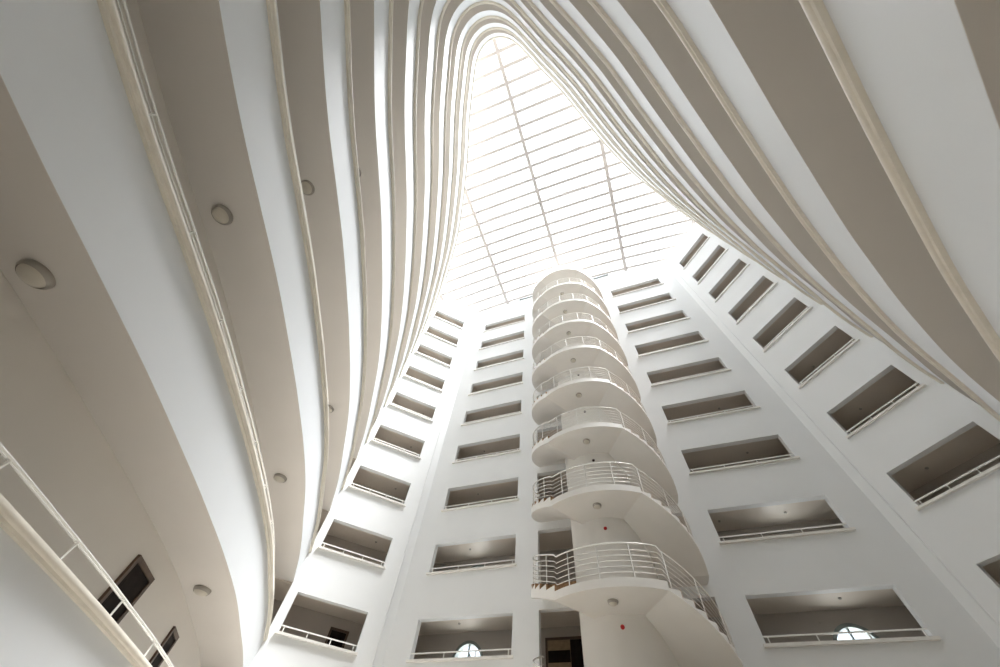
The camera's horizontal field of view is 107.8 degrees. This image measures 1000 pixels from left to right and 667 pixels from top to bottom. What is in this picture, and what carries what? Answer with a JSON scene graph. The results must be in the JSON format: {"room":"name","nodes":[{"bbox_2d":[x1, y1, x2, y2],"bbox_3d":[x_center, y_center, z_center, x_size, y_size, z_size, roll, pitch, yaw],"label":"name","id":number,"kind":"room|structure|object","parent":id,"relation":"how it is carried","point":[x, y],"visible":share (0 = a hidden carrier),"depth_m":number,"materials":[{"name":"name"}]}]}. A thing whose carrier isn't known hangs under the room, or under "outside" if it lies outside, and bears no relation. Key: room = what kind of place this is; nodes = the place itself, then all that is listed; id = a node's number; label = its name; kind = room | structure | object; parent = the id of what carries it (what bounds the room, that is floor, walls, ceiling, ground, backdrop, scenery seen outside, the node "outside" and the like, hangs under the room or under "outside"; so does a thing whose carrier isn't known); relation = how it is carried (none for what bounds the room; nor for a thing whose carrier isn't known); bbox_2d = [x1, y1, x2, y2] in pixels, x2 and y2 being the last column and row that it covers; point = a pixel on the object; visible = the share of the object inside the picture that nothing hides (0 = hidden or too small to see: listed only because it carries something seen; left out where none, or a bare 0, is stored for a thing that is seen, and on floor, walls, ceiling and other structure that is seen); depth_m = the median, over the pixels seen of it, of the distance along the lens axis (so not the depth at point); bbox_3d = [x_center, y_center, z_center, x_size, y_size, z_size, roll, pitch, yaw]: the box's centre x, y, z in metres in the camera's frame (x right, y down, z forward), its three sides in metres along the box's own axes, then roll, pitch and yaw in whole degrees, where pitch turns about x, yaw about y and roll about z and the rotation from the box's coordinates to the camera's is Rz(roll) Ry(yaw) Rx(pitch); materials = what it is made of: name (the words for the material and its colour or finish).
{"room":"building atrium","nodes":[
{"label":"building atrium","id":0,"kind":"room"},
{"bbox_2d":[0,0,264,666],"bbox_3d":[-5.809,-4.617,16.423,1.638,36.530,22.161,16,-59,-5],"label":"wall","id":1,"kind":"structure","parent":0,"point":[46,426],"depth_m":5.58,"materials":[{"name":"paint"}]},
{"bbox_2d":[98,554,154,623],"bbox_3d":[-6.948,5.152,6.084,0.107,2.360,0.960,13,-59,-3],"label":"door","id":2,"kind":"structure","parent":1,"relation":"in","point":[137,577],"depth_m":6.75,"materials":[{"name":"brown wood"}]},
{"bbox_2d":[149,626,178,666],"bbox_3d":[-7.814,7.736,7.709,0.107,2.360,0.680,18,-59,-6],"label":"door","id":3,"kind":"structure","parent":1,"relation":"in","point":[156,660],"depth_m":8.43,"materials":[{"name":"brown wood"}]},
{"bbox_2d":[270,482,404,651],"bbox_3d":[-6.566,7.591,23.296,6.595,35.671,0.200,24,-60,-9],"label":"wall","id":4,"kind":"structure","parent":0,"point":[298,617],"depth_m":15.41,"materials":[{"name":"paint"}]},
{"bbox_2d":[325,627,348,648],"bbox_3d":[-6.825,13.082,14.348,0.800,2.400,0.107,24,-60,-9],"label":"door","id":5,"kind":"structure","parent":4,"relation":"in","point":[335,633],"depth_m":15.15,"materials":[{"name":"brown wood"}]},
{"bbox_2d":[250,299,473,666],"bbox_3d":[-5.771,6.343,21.938,3.935,34.750,0.250,24,-60,-9],"label":"wall","id":6,"kind":"structure","parent":0,"point":[324,576],"depth_m":17.43,"materials":[{"name":"white paint"}]},
{"bbox_2d":[0,442,173,666],"bbox_3d":[-0.229,1.878,2.775,25.925,1.550,18.572,-15,-62,14],"label":"gallery","id":7,"kind":"object","parent":6,"relation":"attached to","point":[49,618],"visible":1,"depth_m":4.23,"materials":[{"name":"paint"}]},
{"bbox_2d":[275,625,357,655],"bbox_3d":[-6.691,11.294,13.412,3.031,0.300,0.350,24,-60,-9],"label":"balustrade","id":8,"kind":"object","parent":6,"relation":"attached to","point":[282,633],"visible":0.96,"depth_m":13.30,"materials":[{"name":"metal"}]},
{"bbox_2d":[318,542,385,568],"bbox_3d":[-6.459,9.758,15.979,3.031,0.300,0.350,24,-60,-9],"label":"balustrade","id":9,"kind":"object","parent":6,"relation":"attached to","point":[319,547],"visible":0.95,"depth_m":15.87,"materials":[{"name":"metal"}]},
{"bbox_2d":[348,483,405,506],"bbox_3d":[-6.227,8.222,18.546,3.031,0.300,0.350,24,-60,-9],"label":"balustrade","id":10,"kind":"object","parent":6,"relation":"attached to","point":[350,486],"visible":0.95,"depth_m":18.43,"materials":[{"name":"metal"}]},
{"bbox_2d":[371,438,421,458],"bbox_3d":[-5.995,6.686,21.112,3.031,0.300,0.350,24,-60,-9],"label":"balustrade","id":11,"kind":"object","parent":6,"relation":"attached to","point":[373,440],"visible":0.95,"depth_m":21.00,"materials":[{"name":"metal"}]},
{"bbox_2d":[389,402,433,421],"bbox_3d":[-5.763,5.150,23.679,3.031,0.300,0.350,24,-60,-9],"label":"balustrade","id":12,"kind":"object","parent":6,"relation":"attached to","point":[390,404],"visible":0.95,"depth_m":23.56,"materials":[{"name":"metal"}]},
{"bbox_2d":[403,374,442,391],"bbox_3d":[-5.530,3.614,26.245,3.031,0.300,0.350,24,-60,-9],"label":"balustrade","id":13,"kind":"object","parent":6,"relation":"attached to","point":[405,375],"visible":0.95,"depth_m":26.13,"materials":[{"name":"metal"}]},
{"bbox_2d":[371,315,476,666],"bbox_3d":[-3.845,7.264,22.315,0.400,34.750,0.120,24,-60,-9],"label":"trim","id":14,"kind":"structure","parent":6,"relation":"attached to","point":[378,662],"depth_m":18.06,"materials":[{"name":"white paint"}]},
{"bbox_2d":[415,351,450,367],"bbox_3d":[-5.298,2.078,28.812,3.031,0.300,0.350,24,-60,-9],"label":"balustrade","id":15,"kind":"object","parent":6,"relation":"attached to","point":[417,352],"visible":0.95,"depth_m":28.69,"materials":[{"name":"metal"}]},
{"bbox_2d":[425,332,457,346],"bbox_3d":[-5.066,0.542,31.378,3.031,0.300,0.350,24,-60,-9],"label":"balustrade","id":16,"kind":"object","parent":6,"relation":"attached to","point":[425,332],"visible":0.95,"depth_m":31.23,"materials":[{"name":"metal"}]},
{"bbox_2d":[433,315,463,328],"bbox_3d":[-4.834,-0.993,33.945,3.031,0.300,0.350,24,-60,-9],"label":"balustrade","id":17,"kind":"object","parent":6,"relation":"attached to","point":[433,315],"visible":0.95,"depth_m":33.78,"materials":[{"name":"metal"}]},
{"bbox_2d":[0,0,999,666],"bbox_3d":[0.004,0.342,5.342,25.925,1.550,18.572,-15,-62,14],"label":"gallery","id":18,"kind":"object","parent":6,"relation":"attached to","point":[87,194],"visible":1,"depth_m":4.29,"materials":[{"name":"paint"}]},
{"bbox_2d":[15,258,55,289],"bbox_3d":[-5.451,-0.669,4.245,0.380,0.126,0.380,-15,-62,14],"label":"ceiling lamp","id":19,"kind":"object","parent":18,"relation":"attached to","point":[31,272],"visible":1,"depth_m":4.21,"materials":[{"name":"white glass"}]},
{"bbox_2d":[16,263,45,287],"bbox_3d":[-5.453,-0.655,4.222,0.312,0.071,0.312,-15,-62,14],"label":"diffuser","id":20,"kind":"object","parent":19,"relation":"attached to","point":[32,274],"depth_m":4.19,"materials":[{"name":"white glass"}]},
{"bbox_2d":[193,585,211,596],"bbox_3d":[-6.792,5.874,8.282,0.380,0.126,0.380,-15,-62,14],"label":"ceiling lamp","id":21,"kind":"object","parent":18,"relation":"attached to","point":[199,590],"visible":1,"depth_m":8.23,"materials":[{"name":"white glass"}]},
{"bbox_2d":[194,589,207,596],"bbox_3d":[-6.795,5.888,8.259,0.312,0.071,0.312,-15,-62,14],"label":"diffuser","id":22,"kind":"object","parent":21,"relation":"attached to","point":[199,592],"depth_m":8.22,"materials":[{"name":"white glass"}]},
{"bbox_2d":[435,29,692,304],"bbox_3d":[2.092,-13.481,28.441,25.925,1.550,18.572,-15,-62,14],"label":"gallery","id":23,"kind":"object","parent":6,"relation":"attached to","point":[490,35],"visible":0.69,"depth_m":26.82,"materials":[{"name":"paint"}]},
{"bbox_2d":[137,0,999,581],"bbox_3d":[0.236,-1.194,7.908,25.925,1.550,18.572,-15,-62,14],"label":"gallery","id":24,"kind":"object","parent":6,"relation":"attached to","point":[219,67],"visible":0.99,"depth_m":6.45,"materials":[{"name":"paint"}]},
{"bbox_2d":[211,204,232,224],"bbox_3d":[-5.219,-2.205,6.812,0.380,0.126,0.380,-15,-62,14],"label":"ceiling lamp","id":25,"kind":"object","parent":24,"relation":"attached to","point":[221,214],"visible":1,"depth_m":6.77,"materials":[{"name":"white glass"}]},
{"bbox_2d":[212,207,228,223],"bbox_3d":[-5.221,-2.191,6.788,0.312,0.071,0.312,-15,-62,14],"label":"diffuser","id":26,"kind":"object","parent":25,"relation":"attached to","point":[220,215],"depth_m":6.77,"materials":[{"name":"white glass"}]},
{"bbox_2d":[274,473,286,482],"bbox_3d":[-6.560,4.338,10.849,0.380,0.126,0.380,-15,-62,14],"label":"ceiling lamp","id":27,"kind":"object","parent":24,"relation":"attached to","point":[280,478],"visible":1,"depth_m":10.79,"materials":[{"name":"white glass"}]},
{"bbox_2d":[274,476,284,482],"bbox_3d":[-6.562,4.352,10.825,0.312,0.071,0.312,-15,-62,14],"label":"diffuser","id":28,"kind":"object","parent":27,"relation":"attached to","point":[280,479],"depth_m":10.79,"materials":[{"name":"white glass"}]},
{"bbox_2d":[426,18,712,322],"bbox_3d":[1.860,-11.945,25.874,25.925,1.550,18.572,-15,-62,14],"label":"gallery","id":29,"kind":"object","parent":6,"relation":"attached to","point":[483,26],"visible":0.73,"depth_m":24.14,"materials":[{"name":"paint"}]},
{"bbox_2d":[417,4,730,339],"bbox_3d":[1.628,-10.409,23.308,25.925,1.550,18.572,-15,-62,14],"label":"gallery","id":30,"kind":"object","parent":6,"relation":"attached to","point":[478,13],"visible":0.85,"depth_m":21.42,"materials":[{"name":"paint"}]},
{"bbox_2d":[406,0,753,361],"bbox_3d":[1.396,-8.873,20.741,25.925,1.550,18.572,-15,-62,14],"label":"gallery","id":31,"kind":"object","parent":6,"relation":"attached to","point":[455,10],"visible":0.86,"depth_m":18.98,"materials":[{"name":"paint"}]},
{"bbox_2d":[392,0,783,386],"bbox_3d":[1.164,-7.338,18.174,25.925,1.550,18.572,-15,-62,14],"label":"gallery","id":32,"kind":"object","parent":6,"relation":"attached to","point":[433,11],"visible":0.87,"depth_m":16.67,"materials":[{"name":"paint"}]},
{"bbox_2d":[375,0,822,418],"bbox_3d":[0.932,-5.802,15.608,25.925,1.550,18.572,-15,-62,14],"label":"gallery","id":33,"kind":"object","parent":6,"relation":"attached to","point":[407,14],"visible":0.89,"depth_m":14.19,"materials":[{"name":"paint"}]},
{"bbox_2d":[350,0,881,458],"bbox_3d":[0.700,-4.266,13.041,25.925,1.550,18.572,-15,-62,14],"label":"gallery","id":34,"kind":"object","parent":6,"relation":"attached to","point":[371,20],"visible":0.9,"depth_m":11.68,"materials":[{"name":"paint"}]},
{"bbox_2d":[277,0,978,511],"bbox_3d":[0.468,-2.730,10.475,25.925,1.550,18.572,-15,-62,14],"label":"gallery","id":35,"kind":"object","parent":6,"relation":"attached to","point":[315,35],"visible":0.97,"depth_m":9.12,"materials":[{"name":"paint"}]},
{"bbox_2d":[301,180,314,194],"bbox_3d":[-4.987,-3.741,9.378,0.380,0.126,0.380,-15,-62,14],"label":"ceiling lamp","id":36,"kind":"object","parent":35,"relation":"attached to","point":[308,188],"visible":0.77,"depth_m":9.34,"materials":[{"name":"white glass"}]},
{"bbox_2d":[301,182,311,193],"bbox_3d":[-4.989,-3.727,9.355,0.312,0.071,0.312,-15,-62,14],"label":"diffuser","id":37,"kind":"object","parent":36,"relation":"attached to","point":[306,186],"depth_m":9.33,"materials":[{"name":"white glass"}]},
{"bbox_2d":[328,405,333,412],"bbox_3d":[-6.328,2.802,13.415,0.380,0.126,0.380,-15,-62,14],"label":"ceiling lamp","id":38,"kind":"object","parent":35,"relation":"attached to","point":[330,408],"visible":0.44,"depth_m":13.38,"materials":[{"name":"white glass"}]},
{"bbox_2d":[440,39,694,314],"bbox_3d":[3.010,-12.455,31.040,31.200,2.210,26.200,-15,-62,14],"label":"glass roof","id":39,"kind":"structure","parent":0,"point":[497,51],"depth_m":32.17,"materials":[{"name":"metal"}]},
{"bbox_2d":[435,235,707,329],"bbox_3d":[5.796,-3.849,33.098,28.867,0.230,6.063,-15,-62,14],"label":"ceiling","id":40,"kind":"structure","parent":0,"point":[705,237],"depth_m":32.57,"materials":[{"name":"white paint"}]},
{"bbox_2d":[427,246,724,347],"bbox_3d":[5.564,-2.313,30.532,28.867,0.230,6.063,-15,-62,14],"label":"ceiling","id":41,"kind":"structure","parent":0,"point":[721,250],"depth_m":29.98,"materials":[{"name":"white paint"}]},
{"bbox_2d":[417,260,746,367],"bbox_3d":[5.332,-0.777,27.965,28.867,0.230,6.063,-15,-62,14],"label":"ceiling","id":42,"kind":"structure","parent":0,"point":[741,265],"depth_m":27.39,"materials":[{"name":"white paint"}]},
{"bbox_2d":[405,278,772,392],"bbox_3d":[5.100,0.759,25.399,28.867,0.230,6.063,-15,-62,14],"label":"ceiling","id":43,"kind":"structure","parent":0,"point":[766,283],"depth_m":24.83,"materials":[{"name":"white paint"}]},
{"bbox_2d":[391,300,808,422],"bbox_3d":[4.868,2.295,22.832,28.867,0.230,6.063,-15,-62,14],"label":"ceiling","id":44,"kind":"structure","parent":0,"point":[797,307],"depth_m":22.26,"materials":[{"name":"white paint"}]},
{"bbox_2d":[372,328,854,460],"bbox_3d":[4.636,3.831,20.265,28.867,0.230,6.063,-15,-62,14],"label":"ceiling","id":45,"kind":"structure","parent":0,"point":[839,338],"depth_m":19.75,"materials":[{"name":"white paint"}]},
{"bbox_2d":[556,343,678,666],"bbox_3d":[4.613,4.249,19.600,2.799,34.500,2.145,-15,-62,14],"label":"wall","id":46,"kind":"structure","parent":0,"point":[604,642],"depth_m":12.13,"materials":[{"name":"paint"}]},
{"bbox_2d":[532,656,543,666],"bbox_3d":[3.410,9.750,8.912,5.978,4.253,3.695,-15,-62,14],"label":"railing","id":47,"kind":"object","parent":46,"relation":"attached to","point":[534,659],"visible":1,"depth_m":11.49,"materials":[{"name":"metal"}]},
{"bbox_2d":[532,264,603,300],"bbox_3d":[5.499,-4.073,32.011,5.978,4.253,3.695,-15,-62,14],"label":"flight","id":48,"kind":"object","parent":46,"relation":"attached to","point":[570,273],"visible":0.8,"depth_m":30.89,"materials":[{"name":"paint"}]},
{"bbox_2d":[532,278,610,319],"bbox_3d":[5.266,-2.537,29.444,5.978,4.253,3.695,-15,-62,14],"label":"flight","id":49,"kind":"object","parent":46,"relation":"attached to","point":[569,288],"visible":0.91,"depth_m":28.35,"materials":[{"name":"paint"}]},
{"bbox_2d":[532,293,618,340],"bbox_3d":[5.034,-1.001,26.878,5.978,4.253,3.695,-15,-62,14],"label":"flight","id":50,"kind":"object","parent":46,"relation":"attached to","point":[576,306],"visible":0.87,"depth_m":25.78,"materials":[{"name":"paint"}]},
{"bbox_2d":[532,313,627,366],"bbox_3d":[4.802,0.534,24.311,5.978,4.253,3.695,-15,-62,14],"label":"balcony","id":51,"kind":"object","parent":46,"relation":"attached to","point":[578,327],"visible":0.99,"depth_m":23.23,"materials":[{"name":"paint"}]},
{"bbox_2d":[532,336,640,403],"bbox_3d":[4.570,2.070,21.744,5.978,4.253,3.695,-15,-62,14],"label":"balcony","id":52,"kind":"object","parent":46,"relation":"attached to","point":[586,355],"visible":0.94,"depth_m":20.64,"materials":[{"name":"paint"}]},
{"bbox_2d":[532,367,656,447],"bbox_3d":[4.338,3.606,19.178,5.978,4.253,3.695,-15,-62,14],"label":"balcony","id":53,"kind":"object","parent":46,"relation":"attached to","point":[598,392],"visible":0.97,"depth_m":18.02,"materials":[{"name":"paint"}]},
{"bbox_2d":[532,407,677,505],"bbox_3d":[4.106,5.142,16.611,5.978,4.253,3.695,-15,-62,14],"label":"flight","id":54,"kind":"object","parent":46,"relation":"attached to","point":[625,446],"visible":1,"depth_m":15.37,"materials":[{"name":"paint"}]},
{"bbox_2d":[583,438,589,443],"bbox_3d":[3.688,4.622,15.527,0.300,0.126,0.300,-15,-62,14],"label":"lamp","id":55,"kind":"object","parent":54,"relation":"attached to","point":[585,441],"visible":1,"depth_m":15.48,"materials":[{"name":"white glass"}]},
{"bbox_2d":[531,462,708,587],"bbox_3d":[3.874,6.678,14.045,5.978,4.253,3.695,-15,-62,14],"label":"flight","id":56,"kind":"object","parent":46,"relation":"attached to","point":[654,523],"visible":1,"depth_m":12.70,"materials":[{"name":"paint"}]},
{"bbox_2d":[593,503,600,508],"bbox_3d":[3.456,6.158,12.961,0.300,0.126,0.300,-15,-62,14],"label":"lamp","id":57,"kind":"object","parent":56,"relation":"attached to","point":[595,505],"visible":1,"depth_m":12.91,"materials":[{"name":"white glass"}]},
{"bbox_2d":[531,542,743,666],"bbox_3d":[3.642,8.214,11.478,5.978,4.253,3.695,-15,-62,14],"label":"flight","id":58,"kind":"object","parent":46,"relation":"attached to","point":[694,640],"visible":1,"depth_m":10.20,"materials":[{"name":"paint"}]},
{"bbox_2d":[607,598,617,606],"bbox_3d":[3.224,7.694,10.394,0.300,0.126,0.300,-15,-62,14],"label":"lamp","id":59,"kind":"object","parent":58,"relation":"attached to","point":[612,602],"visible":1,"depth_m":10.35,"materials":[{"name":"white glass"}]},
{"bbox_2d":[609,602,616,606],"bbox_3d":[3.222,7.708,10.371,0.246,0.071,0.246,-15,-62,14],"label":"diffuser","id":60,"kind":"object","parent":59,"relation":"attached to","point":[613,604],"depth_m":10.33,"materials":[{"name":"white glass"}]},
{"bbox_2d":[348,367,918,508],"bbox_3d":[4.404,5.366,17.699,28.867,0.230,6.063,-15,-62,14],"label":"ceiling","id":61,"kind":"structure","parent":0,"point":[894,382],"depth_m":17.27,"materials":[{"name":"white paint"}]},
{"bbox_2d":[274,560,999,635],"bbox_3d":[3.939,8.438,12.566,28.867,0.230,6.063,-15,-62,14],"label":"ceiling","id":62,"kind":"structure","parent":0,"point":[884,597],"depth_m":13.18,"materials":[{"name":"white paint"}]},
{"bbox_2d":[318,425,999,563],"bbox_3d":[4.172,6.902,15.132,28.867,0.230,6.063,-15,-62,14],"label":"ceiling","id":63,"kind":"structure","parent":0,"point":[976,440],"depth_m":14.68,"materials":[{"name":"white paint"}]},
{"bbox_2d":[414,491,925,666],"bbox_3d":[5.694,6.288,21.909,19.540,36.530,0.200,-15,-62,14],"label":"wall","id":64,"kind":"structure","parent":0,"point":[891,617],"depth_m":14.40,"materials":[{"name":"paint"}]},
{"bbox_2d":[451,640,485,657],"bbox_3d":[-1.315,13.361,14.307,1.520,2.056,0.250,-15,-62,14],"label":"window","id":65,"kind":"structure","parent":64,"relation":"in","point":[480,645],"depth_m":15.00,"materials":[{"name":"glass"}]},
{"bbox_2d":[465,564,492,567],"bbox_3d":[-1.083,11.825,16.874,1.520,2.056,0.250,-15,-62,14],"label":"window","id":66,"kind":"structure","parent":64,"relation":"in","point":[478,565],"depth_m":17.63,"materials":[{"name":"glass"}]},
{"bbox_2d":[545,636,583,666],"bbox_3d":[2.625,12.338,13.060,2.000,2.420,0.107,-15,-62,14],"label":"door","id":67,"kind":"structure","parent":64,"relation":"in","point":[560,651],"depth_m":13.76,"materials":[{"name":"brown wood"}]},
{"bbox_2d":[769,530,811,535],"bbox_3d":[11.509,8.523,13.697,1.520,2.150,0.250,-15,-62,14],"label":"window","id":68,"kind":"structure","parent":64,"relation":"in","point":[797,531],"depth_m":14.53,"materials":[{"name":"metal"}]},
{"bbox_2d":[819,619,883,640],"bbox_3d":[11.277,10.059,11.130,1.520,2.150,0.250,-15,-62,14],"label":"window","id":69,"kind":"structure","parent":64,"relation":"in","point":[854,625],"depth_m":11.83,"materials":[{"name":"glass"}]},
{"bbox_2d":[382,262,999,666],"bbox_3d":[5.041,4.706,20.963,18.240,36.430,0.250,-15,-62,14],"label":"wall","id":70,"kind":"structure","parent":0,"point":[874,556],"depth_m":15.09,"materials":[{"name":"white paint"}]},
{"bbox_2d":[406,648,512,662],"bbox_3d":[-1.459,11.657,13.157,4.161,0.300,0.350,-15,-62,14],"label":"balustrade","id":71,"kind":"object","parent":70,"relation":"attached to","point":[508,656],"visible":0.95,"depth_m":13.03,"materials":[{"name":"metal"}]},
{"bbox_2d":[426,559,516,575],"bbox_3d":[-1.227,10.121,15.723,4.161,0.300,0.350,-15,-62,14],"label":"balustrade","id":72,"kind":"object","parent":70,"relation":"attached to","point":[512,560],"visible":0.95,"depth_m":15.60,"materials":[{"name":"metal"}]},
{"bbox_2d":[441,496,518,511],"bbox_3d":[-0.995,8.585,18.290,4.161,0.300,0.350,-15,-62,14],"label":"balustrade","id":73,"kind":"object","parent":70,"relation":"attached to","point":[515,499],"visible":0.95,"depth_m":18.16,"materials":[{"name":"metal"}]},
{"bbox_2d":[452,448,520,463],"bbox_3d":[-0.763,7.050,20.857,4.161,0.300,0.350,-15,-62,14],"label":"balustrade","id":74,"kind":"object","parent":70,"relation":"attached to","point":[515,450],"visible":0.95,"depth_m":20.74,"materials":[{"name":"metal"}]},
{"bbox_2d":[461,411,521,425],"bbox_3d":[-0.530,5.514,23.423,4.161,0.300,0.350,-15,-62,14],"label":"balustrade","id":75,"kind":"object","parent":70,"relation":"attached to","point":[518,412],"visible":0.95,"depth_m":23.30,"materials":[{"name":"ceramic"}]},
{"bbox_2d":[468,382,522,395],"bbox_3d":[-0.298,3.978,25.990,4.161,0.300,0.350,-15,-62,14],"label":"balustrade","id":76,"kind":"object","parent":70,"relation":"attached to","point":[517,383],"visible":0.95,"depth_m":25.86,"materials":[{"name":"ceramic"}]},
{"bbox_2d":[474,357,523,370],"bbox_3d":[-0.066,2.442,28.556,4.161,0.300,0.350,-15,-62,14],"label":"balustrade","id":77,"kind":"object","parent":70,"relation":"attached to","point":[522,357],"visible":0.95,"depth_m":28.39,"materials":[{"name":"ceramic"}]},
{"bbox_2d":[479,337,524,349],"bbox_3d":[0.166,0.906,31.123,4.161,0.300,0.350,-15,-62,14],"label":"balustrade","id":78,"kind":"object","parent":70,"relation":"attached to","point":[522,337],"visible":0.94,"depth_m":30.93,"materials":[{"name":"ceramic"}]},
{"bbox_2d":[483,320,525,331],"bbox_3d":[0.398,-0.630,33.689,4.161,0.300,0.350,-15,-62,14],"label":"balustrade","id":79,"kind":"object","parent":70,"relation":"attached to","point":[522,320],"visible":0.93,"depth_m":33.47,"materials":[{"name":"ceramic"}]},
{"bbox_2d":[612,282,663,297],"bbox_3d":[11.642,-3.602,30.894,4.233,0.300,0.350,-15,-62,14],"label":"balustrade","id":80,"kind":"object","parent":70,"relation":"attached to","point":[663,282],"visible":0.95,"depth_m":30.71,"materials":[{"name":"ceramic"}]},
{"bbox_2d":[619,298,675,313],"bbox_3d":[11.409,-2.066,28.328,4.233,0.300,0.350,-15,-62,14],"label":"balustrade","id":81,"kind":"object","parent":70,"relation":"attached to","point":[673,298],"visible":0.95,"depth_m":28.14,"materials":[{"name":"ceramic"}]},
{"bbox_2d":[628,317,690,332],"bbox_3d":[11.177,-0.530,25.761,4.233,0.300,0.350,-15,-62,14],"label":"balustrade","id":82,"kind":"object","parent":70,"relation":"attached to","point":[685,318],"visible":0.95,"depth_m":25.58,"materials":[{"name":"ceramic"}]},
{"bbox_2d":[638,340,708,356],"bbox_3d":[10.945,1.006,23.195,4.233,0.300,0.350,-15,-62,14],"label":"balustrade","id":83,"kind":"object","parent":70,"relation":"attached to","point":[701,341],"visible":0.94,"depth_m":23.05,"materials":[{"name":"ceramic"}]},
{"bbox_2d":[651,368,730,386],"bbox_3d":[10.713,2.542,20.628,4.233,0.300,0.350,-15,-62,14],"label":"balustrade","id":84,"kind":"object","parent":70,"relation":"attached to","point":[726,369],"visible":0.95,"depth_m":20.51,"materials":[{"name":"ceramic"}]},
{"bbox_2d":[667,405,760,424],"bbox_3d":[10.481,4.078,18.061,4.233,0.300,0.350,-15,-62,14],"label":"balustrade","id":85,"kind":"object","parent":70,"relation":"attached to","point":[753,407],"visible":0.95,"depth_m":17.95,"materials":[{"name":"ceramic"}]},
{"bbox_2d":[689,454,799,474],"bbox_3d":[10.249,5.614,15.495,4.233,0.300,0.350,-15,-62,14],"label":"balustrade","id":86,"kind":"object","parent":70,"relation":"attached to","point":[790,457],"visible":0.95,"depth_m":15.37,"materials":[{"name":"metal"}]},
{"bbox_2d":[719,523,855,544],"bbox_3d":[10.017,7.149,12.928,4.233,0.300,0.350,-15,-62,14],"label":"balustrade","id":87,"kind":"object","parent":70,"relation":"attached to","point":[844,529],"visible":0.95,"depth_m":12.80,"materials":[{"name":"metal"}]},
{"bbox_2d":[763,628,941,647],"bbox_3d":[9.785,8.685,10.362,4.233,0.300,0.350,-15,-62,14],"label":"balustrade","id":88,"kind":"object","parent":70,"relation":"attached to","point":[921,638],"visible":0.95,"depth_m":10.23,"materials":[{"name":"metal"}]},
{"bbox_2d":[667,223,999,623],"bbox_3d":[14.529,0.977,16.892,0.250,34.750,3.935,24,-60,-9],"label":"wall","id":89,"kind":"structure","parent":0,"point":[962,528],"depth_m":13.49,"materials":[{"name":"white paint"}]},
{"bbox_2d":[683,237,709,269],"bbox_3d":[15.607,-6.319,28.910,0.350,0.300,3.004,24,-60,-9],"label":"balustrade","id":90,"kind":"object","parent":89,"relation":"attached to","point":[706,240],"visible":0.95,"depth_m":28.78,"materials":[{"name":"ceramic"}]},
{"bbox_2d":[697,249,727,284],"bbox_3d":[15.375,-4.783,26.343,0.350,0.300,3.004,24,-60,-9],"label":"balustrade","id":91,"kind":"object","parent":89,"relation":"attached to","point":[724,252],"visible":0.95,"depth_m":26.21,"materials":[{"name":"ceramic"}]},
{"bbox_2d":[714,263,749,302],"bbox_3d":[15.143,-3.247,23.776,0.350,0.300,3.004,24,-60,-9],"label":"balustrade","id":92,"kind":"object","parent":89,"relation":"attached to","point":[748,264],"visible":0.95,"depth_m":23.67,"materials":[{"name":"ceramic"}]},
{"bbox_2d":[735,282,776,323],"bbox_3d":[14.911,-1.711,21.210,0.350,0.300,3.004,24,-60,-9],"label":"balustrade","id":93,"kind":"object","parent":89,"relation":"attached to","point":[768,290],"visible":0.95,"depth_m":21.09,"materials":[{"name":"ceramic"}]},
{"bbox_2d":[763,306,812,352],"bbox_3d":[14.678,-0.175,18.643,0.350,0.300,3.004,24,-60,-9],"label":"balustrade","id":94,"kind":"object","parent":89,"relation":"attached to","point":[803,312],"visible":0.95,"depth_m":18.54,"materials":[{"name":"ceramic"}]},
{"bbox_2d":[798,338,859,388],"bbox_3d":[14.446,1.361,16.077,0.350,0.300,3.004,24,-60,-9],"label":"balustrade","id":95,"kind":"object","parent":89,"relation":"attached to","point":[855,341],"visible":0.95,"depth_m":15.96,"materials":[{"name":"ceramic"}]},
{"bbox_2d":[665,263,999,647],"bbox_3d":[13.647,2.640,17.967,0.120,34.750,0.400,24,-60,-9],"label":"column","id":96,"kind":"structure","parent":89,"relation":"attached to","point":[992,630],"depth_m":12.70,"materials":[{"name":"white paint"}]},
{"bbox_2d":[666,261,999,627],"bbox_3d":[13.576,2.434,17.826,0.070,34.690,0.070,-15,-62,14],"label":"trim","id":97,"kind":"structure","parent":89,"relation":"attached to","point":[791,398],"depth_m":12.71,"materials":[{"name":"white paint"}]},
{"bbox_2d":[845,382,926,438],"bbox_3d":[14.214,2.896,13.510,0.350,0.300,3.004,24,-60,-9],"label":"balustrade","id":98,"kind":"object","parent":89,"relation":"attached to","point":[922,385],"visible":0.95,"depth_m":13.38,"materials":[{"name":"ceramic"}]},
{"bbox_2d":[914,455,999,510],"bbox_3d":[13.982,4.432,10.944,0.350,0.300,3.004,24,-60,-9],"label":"balustrade","id":99,"kind":"object","parent":89,"relation":"attached to","point":[996,467],"visible":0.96,"depth_m":10.96,"materials":[{"name":"metal"},{"name":"enamel paint"}]},
{"bbox_2d":[848,384,999,584],"bbox_3d":[16.319,1.542,17.606,0.200,35.671,6.595,24,-60,-9],"label":"railing","id":100,"kind":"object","parent":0,"point":[994,451],"depth_m":12.53,"materials":[{"name":"metal"}]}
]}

